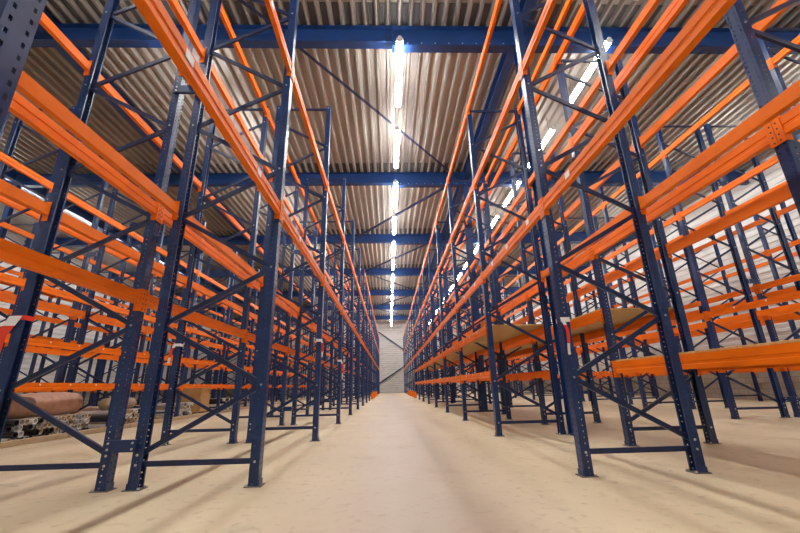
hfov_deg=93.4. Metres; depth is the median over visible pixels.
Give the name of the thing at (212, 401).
bundle
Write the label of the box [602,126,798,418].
rack
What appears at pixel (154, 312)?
rack
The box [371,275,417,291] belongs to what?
brace
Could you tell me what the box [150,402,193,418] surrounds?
bundle
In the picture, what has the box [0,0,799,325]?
ceiling
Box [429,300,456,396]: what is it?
rack
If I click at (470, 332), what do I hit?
rack
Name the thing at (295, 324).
rack
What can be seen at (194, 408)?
carton
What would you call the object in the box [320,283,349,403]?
rack
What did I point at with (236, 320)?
rack
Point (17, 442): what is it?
kerb
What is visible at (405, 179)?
roof beam
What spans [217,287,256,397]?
rack
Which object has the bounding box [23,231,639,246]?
roof beam
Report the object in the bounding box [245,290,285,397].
rack
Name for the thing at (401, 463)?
floor
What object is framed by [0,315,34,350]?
barrier tape
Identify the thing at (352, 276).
rack
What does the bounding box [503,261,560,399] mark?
rack
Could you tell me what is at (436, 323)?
rack
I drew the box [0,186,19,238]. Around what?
steel column
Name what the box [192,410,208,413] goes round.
pallet
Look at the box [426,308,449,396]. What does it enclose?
rack
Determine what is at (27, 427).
bundle
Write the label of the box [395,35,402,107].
strip light
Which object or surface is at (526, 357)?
rack
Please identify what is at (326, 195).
rack
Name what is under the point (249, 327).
rack
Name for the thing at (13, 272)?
rack
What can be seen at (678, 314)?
rack
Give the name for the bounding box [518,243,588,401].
rack
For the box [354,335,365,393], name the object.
rack
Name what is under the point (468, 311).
rack
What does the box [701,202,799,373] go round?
rack
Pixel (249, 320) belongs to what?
steel column
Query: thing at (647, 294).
rack
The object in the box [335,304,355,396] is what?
rack
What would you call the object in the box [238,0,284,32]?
brace
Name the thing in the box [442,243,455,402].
steel column
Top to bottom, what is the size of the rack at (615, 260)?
7.200 m
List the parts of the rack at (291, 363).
post, post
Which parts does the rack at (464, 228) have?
post, post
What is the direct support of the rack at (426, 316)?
on the floor
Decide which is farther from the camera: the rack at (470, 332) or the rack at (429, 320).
the rack at (429, 320)
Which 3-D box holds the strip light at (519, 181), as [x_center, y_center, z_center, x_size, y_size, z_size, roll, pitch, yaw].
[4.337,-3.082,14.740,0.149,0.654,2.030,-1,-18,-2]
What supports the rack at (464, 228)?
on the floor
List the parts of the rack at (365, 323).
post, post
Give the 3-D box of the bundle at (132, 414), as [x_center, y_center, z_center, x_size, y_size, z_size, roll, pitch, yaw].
[-7.158,3.817,9.504,0.939,0.393,1.443,-1,-18,-2]
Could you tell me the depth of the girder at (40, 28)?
10.49 m
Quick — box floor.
[0,390,799,532]
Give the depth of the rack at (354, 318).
31.26 m
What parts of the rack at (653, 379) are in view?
post, post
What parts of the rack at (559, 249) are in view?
post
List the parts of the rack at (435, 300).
post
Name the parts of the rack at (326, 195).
post, post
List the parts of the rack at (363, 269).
post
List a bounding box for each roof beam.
[4,170,750,187]
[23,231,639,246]
[31,23,799,53]
[111,265,588,278]
[175,288,547,298]
[204,303,524,312]
[233,314,505,321]
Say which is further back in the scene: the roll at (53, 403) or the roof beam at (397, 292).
the roof beam at (397, 292)
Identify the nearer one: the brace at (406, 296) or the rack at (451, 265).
the rack at (451, 265)
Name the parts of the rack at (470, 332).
post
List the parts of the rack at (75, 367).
post, post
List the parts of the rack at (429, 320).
post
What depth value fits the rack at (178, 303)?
22.79 m
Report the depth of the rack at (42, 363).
14.88 m
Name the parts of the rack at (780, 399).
post, post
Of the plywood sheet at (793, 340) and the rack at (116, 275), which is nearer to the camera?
the plywood sheet at (793, 340)
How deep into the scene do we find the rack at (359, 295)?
15.00 m
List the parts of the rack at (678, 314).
post, plate, post, plate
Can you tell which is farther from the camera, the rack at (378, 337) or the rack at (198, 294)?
the rack at (378, 337)
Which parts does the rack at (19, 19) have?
post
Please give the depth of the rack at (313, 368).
36.75 m
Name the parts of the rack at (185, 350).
post, post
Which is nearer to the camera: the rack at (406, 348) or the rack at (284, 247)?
the rack at (284, 247)
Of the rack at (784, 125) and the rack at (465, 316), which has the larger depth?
the rack at (465, 316)
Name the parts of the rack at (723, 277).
post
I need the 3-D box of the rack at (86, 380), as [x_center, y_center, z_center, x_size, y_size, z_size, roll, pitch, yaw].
[-14.620,3.742,18.738,1.191,6.450,2.888,-1,-18,-2]
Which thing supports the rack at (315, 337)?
on the floor
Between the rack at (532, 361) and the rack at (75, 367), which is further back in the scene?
the rack at (532, 361)
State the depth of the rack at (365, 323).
34.03 m
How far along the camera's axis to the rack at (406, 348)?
36.88 m
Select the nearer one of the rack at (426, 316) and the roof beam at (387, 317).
the rack at (426, 316)
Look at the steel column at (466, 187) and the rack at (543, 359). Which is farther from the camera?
the rack at (543, 359)
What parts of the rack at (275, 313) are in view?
post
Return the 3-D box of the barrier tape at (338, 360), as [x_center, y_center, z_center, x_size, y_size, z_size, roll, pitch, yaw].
[-1.428,2.482,9.092,0.156,0.455,0.124,-1,-18,-2]
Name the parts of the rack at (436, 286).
post, post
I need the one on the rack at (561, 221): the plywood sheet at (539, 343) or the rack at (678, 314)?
the plywood sheet at (539, 343)
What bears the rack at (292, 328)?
on the floor
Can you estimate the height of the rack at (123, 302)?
6.450 m
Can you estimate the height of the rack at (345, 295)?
6.450 m
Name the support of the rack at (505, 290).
on the floor
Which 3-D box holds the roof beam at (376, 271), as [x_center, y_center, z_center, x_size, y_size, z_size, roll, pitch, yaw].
[-3.114,0.424,25.433,32.400,0.550,0.208,-1,-18,-2]
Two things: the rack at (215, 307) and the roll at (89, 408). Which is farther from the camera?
the rack at (215, 307)
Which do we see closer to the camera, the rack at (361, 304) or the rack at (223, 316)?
the rack at (223, 316)
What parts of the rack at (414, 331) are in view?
post, post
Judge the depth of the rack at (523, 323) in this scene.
35.18 m
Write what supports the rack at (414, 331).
on the floor
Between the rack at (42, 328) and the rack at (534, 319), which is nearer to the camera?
the rack at (42, 328)
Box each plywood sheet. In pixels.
[428,358,458,362]
[433,352,474,358]
[444,342,498,351]
[460,324,542,342]
[495,346,531,354]
[519,333,579,346]
[551,307,672,332]
[616,339,799,361]
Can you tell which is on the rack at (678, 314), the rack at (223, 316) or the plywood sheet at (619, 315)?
the plywood sheet at (619, 315)
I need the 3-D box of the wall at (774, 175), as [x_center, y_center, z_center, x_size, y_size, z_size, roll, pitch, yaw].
[13.298,3.132,22.569,0.255,8.655,52.200,-1,-18,-2]
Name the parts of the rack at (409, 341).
post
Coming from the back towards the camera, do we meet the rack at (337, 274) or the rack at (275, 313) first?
the rack at (275, 313)
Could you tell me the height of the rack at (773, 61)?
7.200 m
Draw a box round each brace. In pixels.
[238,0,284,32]
[299,49,457,177]
[354,187,443,238]
[365,245,425,271]
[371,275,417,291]
[373,296,408,306]
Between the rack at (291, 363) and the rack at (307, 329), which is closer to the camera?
the rack at (291, 363)
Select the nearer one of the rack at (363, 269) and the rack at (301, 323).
the rack at (363, 269)
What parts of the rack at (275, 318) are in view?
post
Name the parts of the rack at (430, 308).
post, post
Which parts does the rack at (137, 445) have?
plate, post, plate, post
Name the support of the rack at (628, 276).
on the floor
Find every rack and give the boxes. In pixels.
[0,0,185,311]
[0,0,268,492]
[0,0,293,220]
[0,106,146,391]
[0,111,92,391]
[0,151,53,346]
[0,223,88,392]
[0,266,23,277]
[0,281,52,346]
[14,180,156,392]
[20,251,102,393]
[34,251,128,392]
[61,271,126,406]
[68,178,198,426]
[88,272,155,405]
[92,222,197,405]
[103,0,328,491]
[104,301,153,395]
[132,221,227,416]
[134,286,193,404]
[137,298,185,403]
[152,251,226,406]
[160,106,299,445]
[162,297,213,402]
[165,307,211,401]
[189,307,230,389]
[190,250,255,407]
[193,270,241,397]
[197,314,217,383]
[208,320,238,392]
[209,314,238,396]
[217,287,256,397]
[221,269,258,406]
[224,320,253,397]
[239,177,317,425]
[245,106,344,442]
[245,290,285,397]
[245,305,275,383]
[268,295,296,401]
[268,306,283,401]
[268,313,294,400]
[270,220,329,414]
[275,305,305,401]
[275,341,281,395]
[278,319,303,396]
[281,177,353,424]
[287,312,308,399]
[288,324,308,397]
[297,248,338,409]
[297,323,315,394]
[303,329,322,397]
[305,337,315,395]
[307,220,359,414]
[309,268,344,406]
[311,343,328,394]
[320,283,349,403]
[323,248,364,409]
[325,341,333,393]
[326,332,328,394]
[328,295,350,397]
[334,268,367,405]
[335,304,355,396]
[343,312,355,395]
[345,318,361,394]
[346,283,369,402]
[348,325,361,392]
[352,295,371,400]
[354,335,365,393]
[355,304,373,398]
[359,311,374,395]
[361,319,375,394]
[364,323,376,393]
[367,329,377,393]
[367,333,378,394]
[370,337,379,393]
[403,335,414,392]
[404,331,416,393]
[405,327,417,390]
[406,323,421,393]
[407,318,424,395]
[408,311,427,396]
[410,304,431,396]
[412,295,437,399]
[415,283,443,401]
[418,268,452,403]
[422,248,461,407]
[422,320,439,392]
[423,316,443,393]
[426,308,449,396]
[428,220,482,412]
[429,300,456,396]
[434,289,461,397]
[435,178,512,420]
[438,277,475,400]
[447,108,567,436]
[447,260,491,403]
[453,323,471,391]
[456,237,513,408]
[456,316,475,392]
[461,313,476,393]
[466,0,711,477]
[468,202,538,414]
[482,151,600,424]
[483,290,517,391]
[501,276,534,397]
[501,296,522,388]
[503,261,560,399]
[508,57,721,446]
[508,323,531,391]
[509,286,537,394]
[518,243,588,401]
[518,278,552,393]
[518,357,532,391]
[519,0,799,216]
[529,319,551,392]
[539,261,571,395]
[540,217,630,400]
[555,0,799,377]
[555,242,613,400]
[569,181,693,410]
[579,294,615,391]
[581,216,660,404]
[595,274,654,396]
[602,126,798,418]
[614,267,696,398]
[624,180,728,408]
[652,235,762,400]
[661,28,799,372]
[674,124,799,417]
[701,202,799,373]
[755,203,799,370]
[766,239,799,314]
[767,34,799,140]
[770,103,799,143]
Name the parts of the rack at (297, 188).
post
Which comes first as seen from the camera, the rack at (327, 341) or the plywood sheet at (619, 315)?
the plywood sheet at (619, 315)
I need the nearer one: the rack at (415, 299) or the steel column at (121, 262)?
the steel column at (121, 262)
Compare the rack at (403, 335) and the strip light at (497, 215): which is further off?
the rack at (403, 335)
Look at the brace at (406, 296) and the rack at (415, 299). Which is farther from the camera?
the brace at (406, 296)
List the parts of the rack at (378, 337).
post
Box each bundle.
[0,413,90,441]
[80,408,139,428]
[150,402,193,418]
[209,398,232,409]
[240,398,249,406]
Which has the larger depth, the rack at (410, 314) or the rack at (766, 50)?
the rack at (410, 314)
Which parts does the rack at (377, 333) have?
post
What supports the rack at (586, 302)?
on the floor
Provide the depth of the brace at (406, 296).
34.51 m
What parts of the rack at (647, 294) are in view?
post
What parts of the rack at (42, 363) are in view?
post, post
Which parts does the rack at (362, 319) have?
post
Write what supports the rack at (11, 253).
on the floor
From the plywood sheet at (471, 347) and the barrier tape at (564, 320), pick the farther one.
the plywood sheet at (471, 347)
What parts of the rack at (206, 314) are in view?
post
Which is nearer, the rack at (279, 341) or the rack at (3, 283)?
the rack at (3, 283)
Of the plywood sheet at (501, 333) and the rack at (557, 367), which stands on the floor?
the rack at (557, 367)
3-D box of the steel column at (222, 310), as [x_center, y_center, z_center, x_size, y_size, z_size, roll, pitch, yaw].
[-14.222,6.356,29.544,0.166,7.965,0.200,-1,-18,-2]
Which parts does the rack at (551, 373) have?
post, post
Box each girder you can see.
[5,167,257,314]
[37,9,317,311]
[414,0,537,317]
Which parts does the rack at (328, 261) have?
post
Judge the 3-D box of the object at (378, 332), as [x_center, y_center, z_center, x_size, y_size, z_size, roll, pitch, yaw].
[-0.998,11.250,46.757,3.457,6.414,0.140,-1,-18,-2]
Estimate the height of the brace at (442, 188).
0.075 m
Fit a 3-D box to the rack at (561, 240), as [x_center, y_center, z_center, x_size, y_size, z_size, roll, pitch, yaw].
[7.276,1.825,15.572,1.425,7.200,2.941,-1,-18,-2]
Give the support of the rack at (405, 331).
on the floor
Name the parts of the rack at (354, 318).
post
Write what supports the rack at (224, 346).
on the floor
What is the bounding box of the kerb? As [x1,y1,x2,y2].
[0,394,332,447]
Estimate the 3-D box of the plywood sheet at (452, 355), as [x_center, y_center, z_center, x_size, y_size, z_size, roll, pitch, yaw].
[1.888,3.165,13.416,1.100,0.022,2.700,-1,-18,-2]
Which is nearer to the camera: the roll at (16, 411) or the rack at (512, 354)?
the roll at (16, 411)
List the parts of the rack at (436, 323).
post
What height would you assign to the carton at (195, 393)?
0.362 m
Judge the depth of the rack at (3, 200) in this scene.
8.73 m
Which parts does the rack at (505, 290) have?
post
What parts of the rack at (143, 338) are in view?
post, post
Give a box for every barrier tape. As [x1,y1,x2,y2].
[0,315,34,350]
[167,344,183,363]
[316,339,323,356]
[338,360,343,378]
[556,317,570,354]
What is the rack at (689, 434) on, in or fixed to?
on the floor
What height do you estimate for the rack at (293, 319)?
6.450 m
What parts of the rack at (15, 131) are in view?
post, post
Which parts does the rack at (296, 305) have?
post, post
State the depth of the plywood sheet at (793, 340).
3.44 m
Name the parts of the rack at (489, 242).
post, post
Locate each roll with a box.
[3,396,35,419]
[20,392,82,416]
[69,406,99,413]
[98,397,135,409]
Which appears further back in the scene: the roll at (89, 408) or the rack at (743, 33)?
the roll at (89, 408)
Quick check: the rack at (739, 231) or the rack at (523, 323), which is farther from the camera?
the rack at (523, 323)
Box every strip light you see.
[392,239,394,254]
[393,179,397,207]
[393,213,395,234]
[394,118,399,168]
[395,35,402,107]
[491,209,499,226]
[503,176,521,206]
[527,118,555,167]
[569,37,612,102]
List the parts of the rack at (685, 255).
post, post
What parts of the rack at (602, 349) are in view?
post, post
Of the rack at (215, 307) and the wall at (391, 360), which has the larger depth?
the wall at (391, 360)
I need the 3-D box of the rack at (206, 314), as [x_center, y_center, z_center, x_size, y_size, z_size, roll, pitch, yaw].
[-14.922,7.173,29.563,1.191,6.450,2.888,-1,-18,-2]
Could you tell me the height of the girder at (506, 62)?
0.340 m
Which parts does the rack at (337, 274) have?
post, post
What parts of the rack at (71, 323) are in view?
post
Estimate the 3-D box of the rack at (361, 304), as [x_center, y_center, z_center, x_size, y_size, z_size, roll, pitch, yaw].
[-2.509,6.147,27.254,1.141,6.450,2.888,-1,-18,-2]
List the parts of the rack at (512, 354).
post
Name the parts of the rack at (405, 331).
post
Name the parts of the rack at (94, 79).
post, plate, post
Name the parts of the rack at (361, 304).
post, post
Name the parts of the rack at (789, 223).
post, post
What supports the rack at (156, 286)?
on the floor
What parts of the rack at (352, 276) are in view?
post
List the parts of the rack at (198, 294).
post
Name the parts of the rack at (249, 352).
post, post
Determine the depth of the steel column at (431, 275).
24.20 m
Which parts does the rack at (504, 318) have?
post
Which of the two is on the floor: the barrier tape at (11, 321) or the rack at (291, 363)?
the rack at (291, 363)
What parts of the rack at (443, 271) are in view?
post, post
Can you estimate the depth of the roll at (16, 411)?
6.73 m
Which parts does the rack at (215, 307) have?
post, post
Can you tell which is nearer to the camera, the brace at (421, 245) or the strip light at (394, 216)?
the strip light at (394, 216)
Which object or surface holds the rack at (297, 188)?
on the floor
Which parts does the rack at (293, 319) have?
post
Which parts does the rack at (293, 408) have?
post, post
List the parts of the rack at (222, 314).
post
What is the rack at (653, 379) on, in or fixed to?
on the floor
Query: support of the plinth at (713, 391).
attached to the wall at (774, 175)
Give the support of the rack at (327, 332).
on the floor
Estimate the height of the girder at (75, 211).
0.340 m
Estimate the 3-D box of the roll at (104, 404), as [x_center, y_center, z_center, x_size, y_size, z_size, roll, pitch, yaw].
[-7.214,3.502,9.655,0.314,0.294,1.024,-1,-18,-2]
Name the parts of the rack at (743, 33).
post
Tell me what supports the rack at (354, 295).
on the floor
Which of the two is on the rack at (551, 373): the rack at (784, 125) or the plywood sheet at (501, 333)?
the plywood sheet at (501, 333)
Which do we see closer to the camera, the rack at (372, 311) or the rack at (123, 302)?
the rack at (123, 302)
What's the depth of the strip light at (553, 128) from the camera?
11.26 m
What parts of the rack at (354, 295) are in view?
post, post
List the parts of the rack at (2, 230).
post, post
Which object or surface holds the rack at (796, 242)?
on the floor
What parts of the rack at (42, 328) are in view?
post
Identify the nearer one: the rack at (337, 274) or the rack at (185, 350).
the rack at (185, 350)
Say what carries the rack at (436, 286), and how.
on the floor
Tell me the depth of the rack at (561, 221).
8.62 m
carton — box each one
[181,388,210,398]
[181,398,209,411]
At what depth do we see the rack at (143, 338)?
12.28 m
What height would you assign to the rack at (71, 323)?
6.450 m
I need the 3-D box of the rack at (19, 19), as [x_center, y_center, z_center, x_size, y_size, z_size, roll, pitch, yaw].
[-1.927,-1.580,2.869,1.375,6.450,2.941,-1,-18,-2]
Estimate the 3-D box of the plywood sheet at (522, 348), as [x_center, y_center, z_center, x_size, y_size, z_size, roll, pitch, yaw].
[3.307,2.738,12.216,1.150,0.022,2.700,-1,-18,-2]
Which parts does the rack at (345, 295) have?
post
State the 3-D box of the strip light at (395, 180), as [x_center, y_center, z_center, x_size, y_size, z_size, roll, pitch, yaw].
[-0.191,-3.020,14.594,0.149,0.654,2.030,-1,-18,-2]
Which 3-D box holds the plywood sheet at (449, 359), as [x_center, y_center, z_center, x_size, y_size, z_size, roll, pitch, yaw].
[1.812,4.023,16.122,1.100,0.022,2.700,-1,-18,-2]
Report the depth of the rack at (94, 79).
4.04 m
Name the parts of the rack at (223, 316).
post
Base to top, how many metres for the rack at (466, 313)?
7.200 m
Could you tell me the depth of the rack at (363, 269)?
17.85 m
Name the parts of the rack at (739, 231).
post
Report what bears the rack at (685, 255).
on the floor
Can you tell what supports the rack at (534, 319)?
on the floor
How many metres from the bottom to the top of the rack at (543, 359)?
7.200 m
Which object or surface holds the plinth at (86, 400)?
attached to the wall at (59, 332)
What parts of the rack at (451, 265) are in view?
post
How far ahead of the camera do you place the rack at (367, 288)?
20.48 m
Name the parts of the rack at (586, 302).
post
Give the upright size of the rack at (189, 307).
6.450 m
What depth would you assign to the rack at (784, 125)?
2.89 m
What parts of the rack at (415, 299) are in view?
post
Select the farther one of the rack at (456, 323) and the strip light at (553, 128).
the rack at (456, 323)
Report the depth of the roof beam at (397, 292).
31.23 m
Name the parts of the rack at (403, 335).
post, post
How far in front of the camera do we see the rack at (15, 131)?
7.54 m
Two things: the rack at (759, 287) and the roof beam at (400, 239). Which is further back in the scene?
the roof beam at (400, 239)
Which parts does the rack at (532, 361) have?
post, post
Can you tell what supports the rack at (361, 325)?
on the floor
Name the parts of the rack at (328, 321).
post, post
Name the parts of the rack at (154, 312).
post, post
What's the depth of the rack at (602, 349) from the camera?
17.11 m
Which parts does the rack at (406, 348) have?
post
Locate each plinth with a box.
[16,389,233,405]
[510,370,799,399]
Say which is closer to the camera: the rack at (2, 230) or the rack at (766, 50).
the rack at (766, 50)
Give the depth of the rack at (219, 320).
30.99 m
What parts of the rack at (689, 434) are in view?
post, plate, post, plate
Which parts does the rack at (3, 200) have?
post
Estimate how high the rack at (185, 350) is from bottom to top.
6.450 m
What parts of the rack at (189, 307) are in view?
post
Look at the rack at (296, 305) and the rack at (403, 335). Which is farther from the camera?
the rack at (403, 335)
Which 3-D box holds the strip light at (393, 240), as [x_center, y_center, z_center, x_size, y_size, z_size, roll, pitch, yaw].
[-0.346,-1.256,20.159,0.149,0.654,2.030,-1,-18,-2]
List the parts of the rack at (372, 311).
post, post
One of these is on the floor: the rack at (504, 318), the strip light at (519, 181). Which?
the rack at (504, 318)
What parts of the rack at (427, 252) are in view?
post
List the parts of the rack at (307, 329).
post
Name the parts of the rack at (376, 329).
post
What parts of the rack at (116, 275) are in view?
post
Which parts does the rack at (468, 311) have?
post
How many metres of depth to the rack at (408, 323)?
34.13 m
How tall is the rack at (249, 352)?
6.450 m
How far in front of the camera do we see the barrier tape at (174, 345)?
6.33 m
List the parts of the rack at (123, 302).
post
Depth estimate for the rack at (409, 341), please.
31.54 m
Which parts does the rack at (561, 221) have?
post, post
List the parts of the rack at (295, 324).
post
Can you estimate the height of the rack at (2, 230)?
6.450 m
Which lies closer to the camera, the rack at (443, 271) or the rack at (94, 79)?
the rack at (94, 79)
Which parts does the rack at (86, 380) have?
post, post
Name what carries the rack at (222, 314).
on the floor
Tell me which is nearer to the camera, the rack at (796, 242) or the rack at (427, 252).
the rack at (796, 242)
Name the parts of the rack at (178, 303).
post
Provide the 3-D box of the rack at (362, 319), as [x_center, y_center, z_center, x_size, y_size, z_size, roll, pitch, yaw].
[-2.660,7.863,32.666,1.141,6.450,2.888,-1,-18,-2]
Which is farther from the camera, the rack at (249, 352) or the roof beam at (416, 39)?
the rack at (249, 352)
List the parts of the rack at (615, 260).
post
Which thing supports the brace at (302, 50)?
attached to the roof beam at (416, 39)
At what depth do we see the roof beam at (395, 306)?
36.94 m
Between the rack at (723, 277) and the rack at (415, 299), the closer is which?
the rack at (723, 277)
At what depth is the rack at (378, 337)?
42.95 m
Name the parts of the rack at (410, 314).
post, post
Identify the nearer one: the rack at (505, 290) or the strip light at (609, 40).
the strip light at (609, 40)
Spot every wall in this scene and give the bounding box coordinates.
[0,231,240,384]
[245,321,498,395]
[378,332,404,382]
[504,153,799,373]
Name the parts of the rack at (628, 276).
post, post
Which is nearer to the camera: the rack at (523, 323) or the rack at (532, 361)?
the rack at (532, 361)
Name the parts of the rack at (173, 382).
post, post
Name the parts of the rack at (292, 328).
post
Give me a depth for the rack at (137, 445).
3.96 m
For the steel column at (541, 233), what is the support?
on the floor
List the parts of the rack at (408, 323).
post, post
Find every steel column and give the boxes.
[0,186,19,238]
[91,262,124,405]
[211,307,223,397]
[241,320,250,393]
[431,275,438,396]
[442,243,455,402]
[463,185,487,409]
[513,46,573,435]
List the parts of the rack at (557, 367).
post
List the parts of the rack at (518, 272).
post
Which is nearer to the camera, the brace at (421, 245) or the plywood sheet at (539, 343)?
the plywood sheet at (539, 343)
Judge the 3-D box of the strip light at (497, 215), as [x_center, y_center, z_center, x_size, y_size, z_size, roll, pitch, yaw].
[4.259,-2.200,17.522,0.149,0.654,2.030,-1,-18,-2]
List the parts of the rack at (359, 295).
post, post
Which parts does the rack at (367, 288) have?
post, post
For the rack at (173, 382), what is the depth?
6.81 m
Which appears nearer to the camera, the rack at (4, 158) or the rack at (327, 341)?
the rack at (4, 158)
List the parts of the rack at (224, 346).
post, post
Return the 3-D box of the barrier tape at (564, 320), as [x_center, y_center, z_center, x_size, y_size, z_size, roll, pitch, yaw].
[1.646,0.694,3.753,0.100,0.365,0.124,-1,-18,-2]
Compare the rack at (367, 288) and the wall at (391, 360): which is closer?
the rack at (367, 288)
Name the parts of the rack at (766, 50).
post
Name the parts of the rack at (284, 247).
post, post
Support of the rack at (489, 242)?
on the floor
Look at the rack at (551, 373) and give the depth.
7.12 m
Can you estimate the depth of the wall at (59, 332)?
22.50 m
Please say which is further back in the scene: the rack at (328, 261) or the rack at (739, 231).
the rack at (328, 261)
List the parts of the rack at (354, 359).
post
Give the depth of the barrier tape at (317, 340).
6.43 m
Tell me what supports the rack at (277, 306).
on the floor
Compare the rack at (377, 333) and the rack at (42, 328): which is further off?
the rack at (377, 333)
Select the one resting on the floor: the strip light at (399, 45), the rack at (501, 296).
the rack at (501, 296)

